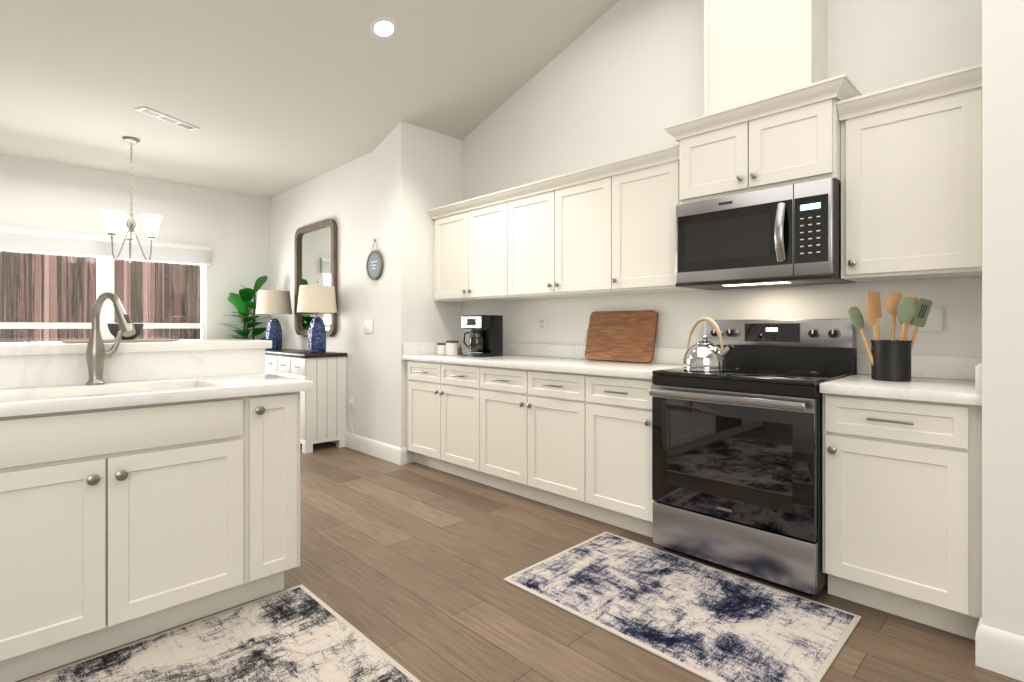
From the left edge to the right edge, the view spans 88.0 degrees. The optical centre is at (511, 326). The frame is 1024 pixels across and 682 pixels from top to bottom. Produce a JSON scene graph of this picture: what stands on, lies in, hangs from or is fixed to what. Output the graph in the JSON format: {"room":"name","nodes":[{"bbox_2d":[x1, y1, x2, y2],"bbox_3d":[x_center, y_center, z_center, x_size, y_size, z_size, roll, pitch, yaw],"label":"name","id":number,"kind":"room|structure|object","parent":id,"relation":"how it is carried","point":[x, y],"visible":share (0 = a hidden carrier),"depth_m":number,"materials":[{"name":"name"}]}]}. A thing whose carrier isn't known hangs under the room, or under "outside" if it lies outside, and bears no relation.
{"room":"kitchen","nodes":[
{"label":"kitchen","id":0,"kind":"room"},
{"bbox_2d":[0,154,269,339],"bbox_3d":[-4.760,-1.449,4.786,4.950,5.200,0.120,0,0,-45],"label":"wall","id":1,"kind":"structure","parent":0,"point":[231,230],"depth_m":5.73,"materials":[{"name":"white paint"}]},
{"bbox_2d":[0,251,205,342],"bbox_3d":[-4.132,-0.114,5.364,1.895,1.570,0.120,0,0,-45],"label":"window","id":2,"kind":"structure","parent":1,"relation":"in","point":[105,274],"depth_m":5.36,"materials":[{"name":"white plastic"}]},
{"bbox_2d":[0,227,210,264],"bbox_3d":[-4.077,-0.797,5.337,1.875,0.205,0.053,0,0,-45],"label":"window blind","id":3,"kind":"object","parent":2,"relation":"attached to","point":[28,240],"visible":1,"depth_m":5.25,"materials":[{"name":"white fabric"}]},
{"bbox_2d":[0,0,619,197],"bbox_3d":[-1.222,-2.720,1.667,5.840,2.301,9.530,0,0,-45],"label":"ceiling","id":4,"kind":"structure","parent":0,"point":[270,98],"depth_m":3.75,"materials":[{"name":"white paint"}]},
{"bbox_2d":[99,136,162,262],"bbox_3d":[-3.209,-1.056,4.452,0.428,1.024,0.403,0,0,-45],"label":"chandelier","id":5,"kind":"object","parent":4,"relation":"hanging from","point":[112,219],"visible":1,"depth_m":4.41,"materials":[{"name":"white glass"}]},
{"bbox_2d":[135,107,199,130],"bbox_3d":[-2.590,-1.564,4.006,0.100,0.010,0.440,0,0,20],"label":"ceiling vent","id":6,"kind":"object","parent":4,"relation":"in","point":[161,116],"visible":1,"depth_m":3.98,"materials":[{"name":"white plastic"}]},
{"bbox_2d":[370,17,397,38],"bbox_3d":[-0.836,-1.948,3.466,0.184,0.058,0.176,0,0,-45],"label":"recessed light","id":7,"kind":"object","parent":4,"relation":"in","point":[383,27],"visible":1,"depth_m":3.46,"materials":[{"name":"white glass"}]},
{"bbox_2d":[270,121,461,462],"bbox_3d":[-1.752,-1.449,5.726,0.650,5.200,3.010,0,0,-45],"label":"wall","id":8,"kind":"structure","parent":0,"point":[394,185],"depth_m":4.73,"materials":[{"name":"white paint"}]},
{"bbox_2d":[294,219,337,335],"bbox_3d":[-2.060,-0.489,5.542,0.043,1.170,0.930,0,0,-45],"label":"mirror","id":9,"kind":"object","parent":8,"relation":"attached to","point":[315,251],"visible":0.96,"depth_m":5.53,"materials":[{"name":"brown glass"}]},
{"bbox_2d":[348,396,363,451],"bbox_3d":[-1.446,0.902,4.928,0.034,0.482,0.286,0,0,-45],"label":"electrical outlet","id":10,"kind":"object","parent":8,"relation":"attached to","point":[351,401],"visible":1,"depth_m":4.99,"materials":[{"name":"white plastic"}]},
{"bbox_2d":[364,320,372,332],"bbox_3d":[-1.300,0.001,4.796,0.012,0.120,0.164,0,0,-45],"label":"switch plate","id":11,"kind":"object","parent":8,"relation":"attached to","point":[368,326],"visible":1,"depth_m":4.79,"materials":[{"name":"white plastic"}]},
{"bbox_2d":[330,432,406,464],"bbox_3d":[-1.923,1.081,5.447,0.046,0.140,2.886,0,0,-45],"label":"baseboard","id":12,"kind":"structure","parent":8,"relation":"attached to","point":[394,454],"depth_m":4.67,"materials":[{"name":"white paint"}]},
{"bbox_2d":[366,239,383,279],"bbox_3d":[-1.216,-0.593,4.702,0.022,0.364,0.266,0,0,-45],"label":"round sign","id":13,"kind":"object","parent":8,"relation":"attached to","point":[374,265],"visible":1,"depth_m":4.69,"materials":[{"name":"teal"}]},
{"bbox_2d":[402,341,461,352],"bbox_3d":[-0.690,0.186,4.643,0.618,0.099,0.020,0,0,-45],"label":"backsplash","id":14,"kind":"structure","parent":8,"relation":"attached to","point":[420,347],"depth_m":4.54,"materials":[{"name":"white stone"}]},
{"bbox_2d":[431,195,522,302],"bbox_3d":[-0.249,-0.598,4.432,0.328,0.753,0.940,0,0,-45],"label":"upper cabinet","id":15,"kind":"object","parent":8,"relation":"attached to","point":[468,239],"depth_m":4.29,"materials":[{"name":"white paint"}]},
{"bbox_2d":[16,441,1021,681],"bbox_3d":[-1.222,1.181,1.667,5.840,0.060,9.530,0,0,-45],"label":"floor","id":16,"kind":"structure","parent":0,"point":[409,567],"depth_m":2.31,"materials":[{"name":"wood"}]},
{"bbox_2d":[0,347,312,681],"bbox_3d":[-2.068,0.631,1.592,2.670,1.040,0.708,0,0,-45],"label":"kitchen island","id":17,"kind":"object","parent":16,"relation":"on","point":[148,488],"depth_m":1.93,"materials":[{"name":"white paint"}]},
{"bbox_2d":[0,339,271,350],"bbox_3d":[-2.318,0.091,1.945,2.630,0.040,0.455,0,0,-45],"label":"island countertop","id":18,"kind":"structure","parent":17,"relation":"on","point":[214,342],"depth_m":2.34,"materials":[{"name":"white stone"}]},
{"bbox_2d":[86,292,135,384],"bbox_3d":[-1.592,0.048,2.101,0.127,0.373,0.292,0,0,-45],"label":"faucet","id":19,"kind":"object","parent":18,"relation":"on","point":[97,354],"visible":1,"depth_m":2.14,"materials":[{"name":"silver metal"}]},
{"bbox_2d":[59,339,179,342],"bbox_3d":[-1.836,0.066,2.488,0.420,0.008,0.280,0,0,-45],"label":"placemat","id":20,"kind":"object","parent":18,"relation":"on","point":[113,340],"visible":0.92,"depth_m":2.41,"materials":[{"name":"beige"}]},
{"bbox_2d":[107,324,143,339],"bbox_3d":[-1.821,0.023,2.502,0.140,0.075,0.140,0,0,-45],"label":"bowl","id":21,"kind":"object","parent":20,"relation":"on","point":[114,329],"visible":0.62,"depth_m":2.47,"materials":[{"name":"grey"}]},
{"bbox_2d":[20,585,420,681],"bbox_3d":[-0.889,1.146,1.146,1.640,0.009,1.780,0,0,-45],"label":"area rug","id":22,"kind":"object","parent":16,"relation":"on","point":[301,633],"visible":1,"depth_m":1.85,"materials":[{"name":"beige"}]},
{"bbox_2d":[223,276,273,339],"bbox_3d":[-2.986,0.286,6.014,0.581,1.730,0.567,0,0,-45],"label":"fiddle-leaf fig plant","id":23,"kind":"object","parent":16,"relation":"on","point":[243,303],"visible":0.5,"depth_m":5.99,"materials":[{"name":"green plant"}]},
{"bbox_2d":[265,349,346,453],"bbox_3d":[-2.204,0.701,5.414,0.423,0.900,1.360,0,0,-45],"label":"console","id":24,"kind":"object","parent":16,"relation":"on","point":[322,410],"visible":0.58,"depth_m":4.96,"materials":[{"name":"white paint"}]},
{"bbox_2d":[256,286,291,349],"bbox_3d":[-2.572,-0.094,5.738,0.360,0.688,0.360,0,0,-45],"label":"lamp","id":25,"kind":"object","parent":24,"relation":"on","point":[276,302],"visible":0.92,"depth_m":5.64,"materials":[{"name":"blue ceramic"}]},
{"bbox_2d":[297,281,336,352],"bbox_3d":[-1.848,-0.094,5.034,0.360,0.688,0.360,0,0,-45],"label":"lamp","id":26,"kind":"object","parent":24,"relation":"on","point":[317,298],"visible":1,"depth_m":4.95,"materials":[{"name":"beige fabric"}]},
{"bbox_2d":[406,361,477,481],"bbox_3d":[-0.347,0.713,4.323,0.618,0.875,0.957,0,0,-45],"label":"base cabinet","id":27,"kind":"object","parent":16,"relation":"on","point":[442,400],"depth_m":4.08,"materials":[{"name":"white paint"}]},
{"bbox_2d":[478,365,581,514],"bbox_3d":[0.318,0.713,3.650,0.618,0.875,0.935,0,0,-45],"label":"base cabinet","id":28,"kind":"object","parent":16,"relation":"on","point":[566,427],"depth_m":3.41,"materials":[{"name":"white paint"}]},
{"bbox_2d":[402,353,682,380],"bbox_3d":[0.137,0.255,3.816,0.643,0.040,2.359,0,0,-45],"label":"countertop","id":29,"kind":"structure","parent":28,"relation":"on","point":[643,371],"depth_m":3.42,"materials":[{"name":"white stone"}]},
{"bbox_2d":[437,343,445,353],"bbox_3d":[-0.596,0.187,4.549,0.100,0.096,0.100,0,0,-45],"label":"canister","id":30,"kind":"object","parent":29,"relation":"on","point":[441,348],"visible":0.71,"depth_m":4.50,"materials":[{"name":"white ceramic"}]},
{"bbox_2d":[446,340,458,354],"bbox_3d":[-0.501,0.176,4.453,0.112,0.118,0.112,0,0,-45],"label":"canister","id":31,"kind":"object","parent":29,"relation":"on","point":[452,346],"visible":0.98,"depth_m":4.40,"materials":[{"name":"white ceramic"}]},
{"bbox_2d":[458,345,461,354],"bbox_3d":[-0.431,0.192,4.381,0.036,0.086,0.036,0,0,-45],"label":"jar","id":32,"kind":"object","parent":29,"relation":"on","point":[459,351],"visible":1,"depth_m":4.37,"materials":[{"name":"brown glass"}]},
{"bbox_2d":[461,315,502,356],"bbox_3d":[-0.240,0.072,4.247,0.238,0.325,0.240,0,0,-45],"label":"coffee maker","id":33,"kind":"object","parent":29,"relation":"on","point":[486,337],"visible":1,"depth_m":4.17,"materials":[{"name":"black plastic"}]},
{"bbox_2d":[585,310,658,362],"bbox_3d":[0.732,0.063,3.590,0.105,0.342,0.572,0,0,-45],"label":"cutting board","id":34,"kind":"object","parent":29,"relation":"on","point":[624,336],"visible":0.96,"depth_m":3.56,"materials":[{"name":"brown wood"}]},
{"bbox_2d":[582,373,654,537],"bbox_3d":[0.811,0.713,3.152,0.618,0.875,0.467,0,0,-45],"label":"base cabinet","id":35,"kind":"object","parent":16,"relation":"on","point":[617,411],"depth_m":2.95,"materials":[{"name":"white paint"}]},
{"bbox_2d":[503,532,860,681],"bbox_3d":[0.670,1.146,2.250,0.790,0.009,1.220,0,0,-45],"label":"area rug","id":36,"kind":"object","parent":16,"relation":"on","point":[708,623],"visible":1,"depth_m":2.13,"materials":[{"name":"beige"}]},
{"bbox_2d":[649,319,856,596],"bbox_3d":[1.200,0.556,2.668,0.741,1.190,0.754,0,0,-45],"label":"stove","id":37,"kind":"object","parent":16,"relation":"on","point":[737,465],"visible":0.81,"depth_m":2.46,"materials":[{"name":"grey metal"}]},
{"bbox_2d":[683,317,733,371],"bbox_3d":[1.010,0.086,2.724,0.214,0.276,0.259,0,0,-45],"label":"kettle","id":38,"kind":"object","parent":37,"relation":"on","point":[704,354],"visible":1,"depth_m":2.67,"materials":[{"name":"silver metal"}]},
{"bbox_2d":[823,393,981,639],"bbox_3d":[1.693,0.713,2.258,0.618,0.875,0.509,0,0,-45],"label":"base cabinet","id":39,"kind":"object","parent":16,"relation":"on","point":[902,480],"depth_m":2.03,"materials":[{"name":"white paint"}]},
{"bbox_2d":[820,373,981,404],"bbox_3d":[1.684,0.255,2.249,0.643,0.040,0.509,0,0,-45],"label":"countertop","id":40,"kind":"structure","parent":39,"relation":"on","point":[940,390],"depth_m":2.09,"materials":[{"name":"white stone"}]},
{"bbox_2d":[848,292,931,380],"bbox_3d":[1.664,0.038,2.338,0.170,0.393,0.278,0,0,-45],"label":"utensil crock","id":41,"kind":"object","parent":40,"relation":"on","point":[890,360],"visible":1,"depth_m":2.30,"materials":[{"name":"black ceramic"}]},
{"bbox_2d":[462,0,981,357],"bbox_3d":[0.813,-1.449,3.677,0.120,5.200,9.530,0,0,-45],"label":"wall","id":42,"kind":"structure","parent":0,"point":[620,79],"depth_m":3.42,"materials":[{"name":"white paint"}]},
{"bbox_2d":[539,317,545,331],"bbox_3d":[0.236,-0.019,4.169,0.008,0.116,0.070,0,0,-45],"label":"outlet","id":43,"kind":"object","parent":42,"relation":"attached to","point":[542,324],"visible":1,"depth_m":4.16,"materials":[{"name":"white plastic"}]},
{"bbox_2d":[503,171,606,298],"bbox_3d":[0.409,-0.598,3.765,0.328,0.753,0.935,0,0,-45],"label":"upper cabinet","id":44,"kind":"object","parent":42,"relation":"attached to","point":[555,234],"depth_m":3.64,"materials":[{"name":"white paint"}]},
{"bbox_2d":[607,151,702,294],"bbox_3d":[0.909,-0.598,3.259,0.328,0.753,0.486,0,0,-45],"label":"upper cabinet","id":45,"kind":"object","parent":42,"relation":"attached to","point":[641,209],"depth_m":3.17,"materials":[{"name":"white paint"}]},
{"bbox_2d":[675,83,854,206],"bbox_3d":[1.321,-0.866,2.788,0.404,0.388,0.760,0,0,-45],"label":"upper cabinet","id":46,"kind":"object","parent":42,"relation":"attached to","point":[799,139],"depth_m":2.59,"materials":[{"name":"white paint"}]},
{"bbox_2d":[675,178,855,289],"bbox_3d":[1.291,-0.440,2.758,0.485,0.448,0.754,0,0,-45],"label":"microwave","id":47,"kind":"object","parent":46,"relation":"attached to","point":[785,236],"visible":0.96,"depth_m":2.58,"materials":[{"name":"silver metal"}]},
{"bbox_2d":[704,0,826,114],"bbox_3d":[1.350,-1.853,2.831,0.302,1.584,0.534,0,0,-45],"label":"enclosure","id":48,"kind":"object","parent":42,"relation":"attached to","point":[756,49],"visible":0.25,"depth_m":2.72,"materials":[{"name":"white paint"}]},
{"bbox_2d":[910,306,942,331],"bbox_3d":[1.923,-0.034,2.462,0.006,0.116,0.120,0,0,-45],"label":"electrical outlet","id":49,"kind":"object","parent":42,"relation":"attached to","point":[934,322],"visible":0.62,"depth_m":2.44,"materials":[{"name":"white plastic"}]},
{"bbox_2d":[462,341,981,380],"bbox_3d":[0.807,0.186,3.581,0.020,0.099,3.636,0,0,-45],"label":"backsplash","id":50,"kind":"structure","parent":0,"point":[963,367],"depth_m":2.63,"materials":[{"name":"white stone"}]},
{"bbox_2d":[841,75,981,281],"bbox_3d":[1.796,-0.598,2.361,0.328,0.753,0.511,0,0,-45],"label":"upper cabinet","id":51,"kind":"object","parent":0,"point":[902,164],"depth_m":2.24,"materials":[{"name":"white paint"}]},
{"bbox_2d":[982,0,1023,636],"bbox_3d":[2.816,-1.449,1.067,0.700,5.200,2.760,0,0,-45],"label":"wall","id":52,"kind":"structure","parent":0,"point":[1003,315],"depth_m":1.76,"materials":[{"name":"white paint"}]},
{"bbox_2d":[974,361,981,392],"bbox_3d":[1.851,0.186,2.070,0.618,0.099,0.020,0,0,-45],"label":"backsplash","id":53,"kind":"structure","parent":52,"relation":"attached to","point":[977,368],"depth_m":1.86,"materials":[{"name":"white stone"}]},
{"bbox_2d":[975,617,1023,681],"bbox_3d":[2.563,1.081,0.828,0.036,0.140,2.776,0,0,-45],"label":"baseboard","id":54,"kind":"structure","parent":52,"relation":"attached to","point":[999,651],"depth_m":1.76,"materials":[{"name":"white paint"}]},
{"label":"outside","id":55,"kind":"structure","parent":0,"visible":0},
{"bbox_2d":[0,250,200,342],"bbox_3d":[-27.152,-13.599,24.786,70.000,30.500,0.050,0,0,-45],"label":"fence","id":56,"kind":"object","parent":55,"point":[23,280],"depth_m":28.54,"materials":[{"name":"brown wood"}]}
]}

